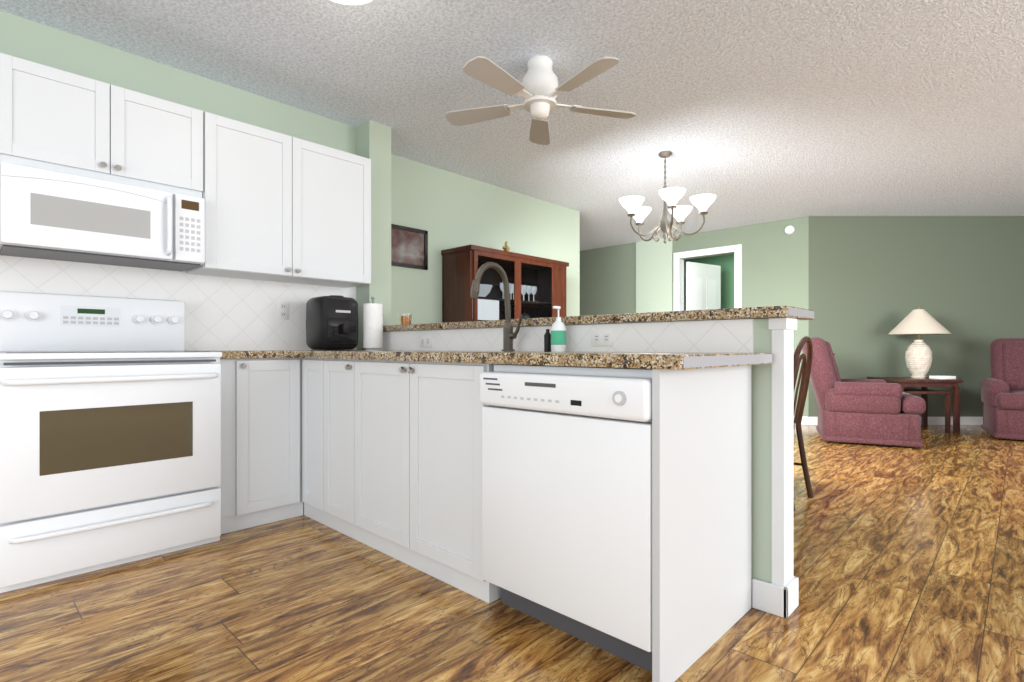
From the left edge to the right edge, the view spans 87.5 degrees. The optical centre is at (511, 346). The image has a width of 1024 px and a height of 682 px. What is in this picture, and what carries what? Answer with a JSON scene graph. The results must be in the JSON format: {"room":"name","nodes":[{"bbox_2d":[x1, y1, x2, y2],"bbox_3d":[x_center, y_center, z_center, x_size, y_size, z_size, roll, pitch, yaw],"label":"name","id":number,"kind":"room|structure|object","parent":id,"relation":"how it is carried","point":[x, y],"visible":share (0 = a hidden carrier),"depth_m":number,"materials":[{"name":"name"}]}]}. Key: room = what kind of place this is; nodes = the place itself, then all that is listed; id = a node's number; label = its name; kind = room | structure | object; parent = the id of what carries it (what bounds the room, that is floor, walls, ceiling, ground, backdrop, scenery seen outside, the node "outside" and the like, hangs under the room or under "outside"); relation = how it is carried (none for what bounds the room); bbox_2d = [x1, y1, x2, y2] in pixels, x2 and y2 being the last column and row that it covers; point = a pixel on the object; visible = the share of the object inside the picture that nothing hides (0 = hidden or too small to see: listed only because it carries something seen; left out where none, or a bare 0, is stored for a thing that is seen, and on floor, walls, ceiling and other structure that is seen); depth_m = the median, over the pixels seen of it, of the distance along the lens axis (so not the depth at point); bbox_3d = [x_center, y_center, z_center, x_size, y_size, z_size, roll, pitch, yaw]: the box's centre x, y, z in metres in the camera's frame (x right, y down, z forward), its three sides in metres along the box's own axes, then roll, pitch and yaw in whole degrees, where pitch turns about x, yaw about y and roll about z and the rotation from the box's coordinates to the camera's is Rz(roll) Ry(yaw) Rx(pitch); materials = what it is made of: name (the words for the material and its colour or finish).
{"room":"kitchen","nodes":[
{"label":"kitchen","id":0,"kind":"room"},
{"bbox_2d":[0,10,355,350],"bbox_3d":[-3.133,-0.325,2.000,0.284,2.550,5.860,0,0,44],"label":"wall","id":1,"kind":"structure","parent":0,"point":[224,313],"depth_m":3.12,"materials":[{"name":"green"}]},
{"bbox_2d":[0,53,187,194],"bbox_3d":[-2.050,-1.028,2.685,0.332,0.476,0.808,0,0,44],"label":"upper cabinet","id":2,"kind":"object","parent":1,"relation":"attached to","point":[52,119],"depth_m":2.52,"materials":[{"name":"white wood"}]},
{"bbox_2d":[0,162,204,270],"bbox_3d":[-2.009,-0.609,2.654,0.435,0.352,0.780,0,0,44],"label":"microwave","id":3,"kind":"object","parent":2,"relation":"attached to","point":[50,215],"visible":1,"depth_m":2.50,"materials":[{"name":"white"}]},
{"bbox_2d":[186,107,303,282],"bbox_3d":[-1.604,-0.845,3.151,0.332,0.842,0.595,0,0,44],"label":"upper cabinet","id":4,"kind":"object","parent":1,"relation":"attached to","point":[280,207],"depth_m":3.04,"materials":[{"name":"white wood"}]},
{"bbox_2d":[278,301,288,319],"bbox_3d":[-1.497,-0.240,3.502,0.007,0.118,0.072,0,0,44],"label":"outlet","id":5,"kind":"object","parent":1,"relation":"attached to","point":[283,309],"visible":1,"depth_m":3.50,"materials":[{"name":"white plastic"}]},
{"bbox_2d":[288,140,370,287],"bbox_3d":[-1.271,-0.845,3.499,0.332,0.842,0.598,0,0,44],"label":"upper cabinet","id":6,"kind":"object","parent":1,"relation":"attached to","point":[337,183],"depth_m":3.43,"materials":[{"name":"white wood"}]},
{"bbox_2d":[391,154,579,324],"bbox_3d":[-2.284,-0.325,3.200,0.146,2.550,8.770,0,0,44],"label":"wall","id":7,"kind":"structure","parent":0,"point":[446,209],"depth_m":4.97,"materials":[{"name":"green paint"}]},
{"bbox_2d":[391,224,427,269],"bbox_3d":[-0.907,-0.845,4.513,0.027,0.340,0.470,0,0,44],"label":"picture frame","id":8,"kind":"object","parent":7,"relation":"attached to","point":[409,247],"visible":0.65,"depth_m":4.54,"materials":[{"name":"black"}]},
{"bbox_2d":[0,424,1023,681],"bbox_3d":[1.565,1.000,3.831,14.000,0.100,17.000,0,0,44],"label":"floor","id":9,"kind":"structure","parent":0,"point":[908,562],"depth_m":1.94,"materials":[{"name":"brown wood"}]},
{"bbox_2d":[0,291,221,592],"bbox_3d":[-1.904,0.345,2.522,0.767,1.210,0.803,0,0,44],"label":"range","id":10,"kind":"object","parent":9,"relation":"on","point":[110,431],"visible":1,"depth_m":2.33,"materials":[{"name":"white metal"}]},
{"bbox_2d":[220,358,303,533],"bbox_3d":[-1.298,0.505,3.265,0.615,0.890,1.095,0,0,44],"label":"base cabinet","id":11,"kind":"object","parent":9,"relation":"on","point":[261,441],"visible":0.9,"depth_m":2.83,"materials":[{"name":"white wood"}]},
{"bbox_2d":[302,358,325,524],"bbox_3d":[-0.842,0.505,3.129,0.324,0.890,0.660,0,0,44],"label":"base cabinet","id":12,"kind":"object","parent":9,"relation":"on","point":[313,369],"depth_m":2.90,"materials":[{"name":"white wood"}]},
{"bbox_2d":[326,359,357,540],"bbox_3d":[-0.653,0.505,2.949,0.426,0.890,0.660,0,0,44],"label":"base cabinet","id":13,"kind":"object","parent":9,"relation":"on","point":[341,374],"depth_m":2.69,"materials":[{"name":"white wood"}]},
{"bbox_2d":[358,360,500,602],"bbox_3d":[-0.227,0.505,2.542,0.981,0.890,0.660,0,0,44],"label":"base cabinet","id":14,"kind":"object","parent":9,"relation":"on","point":[391,458],"depth_m":2.23,"materials":[{"name":"white wood"}]},
{"bbox_2d":[187,350,771,369],"bbox_3d":[-0.485,0.040,2.494,2.860,0.040,1.098,0,0,44],"label":"countertop","id":15,"kind":"structure","parent":14,"relation":"on","point":[671,360],"depth_m":1.82,"materials":[{"name":"stone"}]},
{"bbox_2d":[306,295,358,349],"bbox_3d":[-1.138,-0.153,3.426,0.320,0.346,0.270,0,0,44],"label":"air fryer","id":16,"kind":"object","parent":15,"relation":"on","point":[332,322],"visible":1,"depth_m":3.33,"materials":[{"name":"black plastic"}]},
{"bbox_2d":[361,296,384,349],"bbox_3d":[-0.906,-0.156,3.488,0.150,0.352,0.150,0,0,44],"label":"paper towel","id":17,"kind":"object","parent":15,"relation":"on","point":[372,325],"visible":1,"depth_m":3.43,"materials":[{"name":"white paper"}]},
{"bbox_2d":[470,262,522,350],"bbox_3d":[-0.069,-0.195,2.556,0.131,0.430,0.279,0,0,44],"label":"faucet","id":18,"kind":"object","parent":15,"relation":"on","point":[509,335],"visible":1,"depth_m":2.62,"materials":[{"name":"silver metal"}]},
{"bbox_2d":[544,329,550,350],"bbox_3d":[0.170,-0.033,2.537,0.036,0.105,0.035,0,0,44],"label":"bottle","id":19,"kind":"object","parent":15,"relation":"on","point":[547,341],"visible":0.96,"depth_m":2.52,"materials":[{"name":"black plastic"}]},
{"bbox_2d":[551,306,565,350],"bbox_3d":[0.214,-0.084,2.460,0.070,0.207,0.071,0,0,44],"label":"soap bottle","id":20,"kind":"object","parent":15,"relation":"on","point":[558,335],"visible":1,"depth_m":2.43,"materials":[{"name":"white plastic"}]},
{"bbox_2d":[441,245,568,322],"bbox_3d":[-0.019,0.040,5.158,0.416,1.820,1.360,0,0,44],"label":"hutch","id":21,"kind":"object","parent":9,"relation":"on","point":[537,287],"visible":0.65,"depth_m":4.81,"materials":[{"name":"brown wood"}]},
{"bbox_2d":[502,242,509,250],"bbox_3d":[-0.055,-0.940,5.117,0.060,0.140,0.092,0,0,44],"label":"figurine","id":22,"kind":"object","parent":21,"relation":"on","point":[506,248],"visible":0.77,"depth_m":5.10,"materials":[{"name":"gold metal"}]},
{"bbox_2d":[480,364,651,671],"bbox_3d":[0.338,0.507,1.922,0.680,0.885,0.646,0,0,44],"label":"dishwasher","id":23,"kind":"object","parent":9,"relation":"on","point":[566,499],"visible":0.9,"depth_m":1.66,"materials":[{"name":"white metal"}]},
{"bbox_2d":[794,336,813,510],"bbox_3d":[1.593,0.444,3.403,0.541,1.019,0.450,0,0,44],"label":"dining chair","id":24,"kind":"object","parent":9,"relation":"on","point":[805,372],"visible":0.44,"depth_m":3.35,"materials":[{"name":"brown wood"}]},
{"bbox_2d":[802,337,925,446],"bbox_3d":[3.544,0.415,5.488,0.995,1.030,0.822,0,0,25],"label":"armchair","id":25,"kind":"object","parent":9,"relation":"on","point":[874,411],"visible":1,"depth_m":5.16,"materials":[{"name":"fabric"}]},
{"bbox_2d":[867,377,962,432],"bbox_3d":[4.610,0.653,6.151,0.700,0.593,0.540,0,0,0],"label":"side table","id":26,"kind":"object","parent":9,"relation":"on","point":[922,383],"visible":0.48,"depth_m":5.91,"materials":[{"name":"brown wood"}]},
{"bbox_2d":[887,307,950,377],"bbox_3d":[4.690,-0.053,6.171,0.590,0.820,0.590,0,0,44],"label":"table lamp","id":27,"kind":"object","parent":26,"relation":"on","point":[918,322],"visible":1,"depth_m":6.08,"materials":[{"name":"ceramic"}]},
{"bbox_2d":[929,375,955,378],"bbox_3d":[4.830,0.340,6.001,0.200,0.035,0.140,0,0,-11],"label":"book","id":28,"kind":"object","parent":26,"relation":"on","point":[941,377],"visible":1,"depth_m":5.95,"materials":[{"name":"white paper"}]},
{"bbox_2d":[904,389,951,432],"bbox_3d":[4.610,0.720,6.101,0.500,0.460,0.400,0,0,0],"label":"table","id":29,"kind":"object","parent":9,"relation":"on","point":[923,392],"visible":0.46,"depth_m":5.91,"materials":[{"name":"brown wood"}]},
{"bbox_2d":[980,338,1023,439],"bbox_3d":[5.500,0.415,5.619,0.822,1.030,0.995,0,0,34],"label":"armchair","id":30,"kind":"object","parent":9,"relation":"on","point":[1002,393],"visible":1,"depth_m":5.75,"materials":[{"name":"fabric"}]},
{"bbox_2d":[0,0,1023,250],"bbox_3d":[1.565,-1.650,3.831,14.000,0.100,17.000,0,0,44],"label":"ceiling","id":31,"kind":"structure","parent":0,"point":[748,112],"depth_m":3.30,"materials":[{"name":"white paint"}]},
{"bbox_2d":[331,0,371,4],"bbox_3d":[-0.716,-1.552,2.269,0.350,0.095,0.350,0,0,44],"label":"kitchen ceiling light","id":32,"kind":"object","parent":31,"relation":"attached to","point":[353,2],"visible":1,"depth_m":2.36,"materials":[{"name":"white glass"}]},
{"bbox_2d":[445,55,635,144],"bbox_3d":[0.143,-1.440,2.969,1.112,0.320,1.095,0,0,44],"label":"ceiling fan","id":33,"kind":"object","parent":31,"relation":"hanging from","point":[538,88],"visible":1,"depth_m":2.93,"materials":[{"name":"white"}]},
{"bbox_2d":[619,151,715,242],"bbox_3d":[1.277,-1.225,4.431,0.765,0.750,0.741,0,0,44],"label":"chandelier","id":34,"kind":"object","parent":31,"relation":"hanging from","point":[639,213],"visible":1,"depth_m":4.34,"materials":[{"name":"white glass"}]},
{"bbox_2d":[356,120,796,604],"bbox_3d":[-0.026,-0.325,2.951,2.915,2.550,0.192,0,0,44],"label":"wall","id":35,"kind":"structure","parent":0,"point":[772,473],"depth_m":2.03,"materials":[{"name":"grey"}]},
{"bbox_2d":[420,335,431,346],"bbox_3d":[-0.532,-0.035,3.296,0.115,0.072,0.007,0,0,44],"label":"outlet","id":36,"kind":"object","parent":35,"relation":"attached to","point":[426,341],"visible":1,"depth_m":3.29,"materials":[{"name":"white plastic"}]},
{"bbox_2d":[383,306,813,331],"bbox_3d":[0.067,-0.124,2.901,2.744,0.038,0.325,0,0,44],"label":"bar","id":37,"kind":"object","parent":35,"relation":"on","point":[797,313],"visible":0.69,"depth_m":2.23,"materials":[{"name":"stone"}]},
{"bbox_2d":[399,313,411,324],"bbox_3d":[-0.730,-0.185,3.673,0.084,0.085,0.084,0,0,44],"label":"glass","id":38,"kind":"object","parent":37,"relation":"on","point":[405,318],"visible":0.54,"depth_m":3.64,"materials":[{"name":"orange"}]},
{"bbox_2d":[591,330,612,345],"bbox_3d":[0.404,-0.040,2.402,0.115,0.072,0.007,0,0,44],"label":"outlet","id":39,"kind":"object","parent":35,"relation":"attached to","point":[601,337],"visible":1,"depth_m":2.40,"materials":[{"name":"white plastic"}]},
{"bbox_2d":[752,576,798,618],"bbox_3d":[0.018,0.897,2.861,2.734,0.105,0.136,0,0,44],"label":"baseboard","id":40,"kind":"structure","parent":35,"relation":"attached to","point":[777,600],"depth_m":1.91,"materials":[{"name":"white wood"}]},
{"bbox_2d":[580,216,808,424],"bbox_3d":[1.262,-0.325,8.854,6.620,2.550,0.155,0,0,44],"label":"wall","id":41,"kind":"structure","parent":0,"point":[636,277],"depth_m":7.46,"materials":[{"name":"green paint"}]},
{"bbox_2d":[686,262,720,309],"bbox_3d":[2.885,-0.150,7.959,0.274,2.180,0.748,0,0,44],"label":"hall door","id":42,"kind":"structure","parent":41,"relation":"in","point":[703,286],"depth_m":7.94,"materials":[{"name":"white wood"}]},
{"bbox_2d":[673,244,741,310],"bbox_3d":[2.732,-0.205,7.453,0.966,2.310,0.150,0,0,44],"label":"door frame","id":43,"kind":"structure","parent":41,"relation":"attached to","point":[678,285],"depth_m":7.46,"materials":[{"name":"white wood"}]},
{"bbox_2d":[785,226,794,233],"bbox_3d":[3.456,-1.460,6.663,0.110,0.110,0.028,0,0,44],"label":"smoke detector","id":44,"kind":"object","parent":41,"relation":"attached to","point":[789,229],"visible":0.96,"depth_m":6.65,"materials":[{"name":"white plastic"}]},
{"bbox_2d":[684,254,733,310],"bbox_3d":[3.556,-0.325,8.845,3.150,2.550,0.100,0,0,44],"label":"wall","id":45,"kind":"structure","parent":0,"point":[725,263],"depth_m":8.81,"materials":[{"name":"green paint"}]},
{"bbox_2d":[809,216,1023,416],"bbox_3d":[6.619,-0.325,6.595,6.000,2.550,0.130,0,0,0],"label":"wall","id":46,"kind":"structure","parent":0,"point":[874,281],"depth_m":6.53,"materials":[{"name":"green paint"}]},
{"bbox_2d":[801,416,982,424],"bbox_3d":[6.329,0.900,6.796,5.142,0.100,4.158,0,0,44],"label":"baseboard","id":47,"kind":"structure","parent":46,"relation":"attached to","point":[941,420],"depth_m":6.20,"materials":[{"name":"white wood"}]}
]}

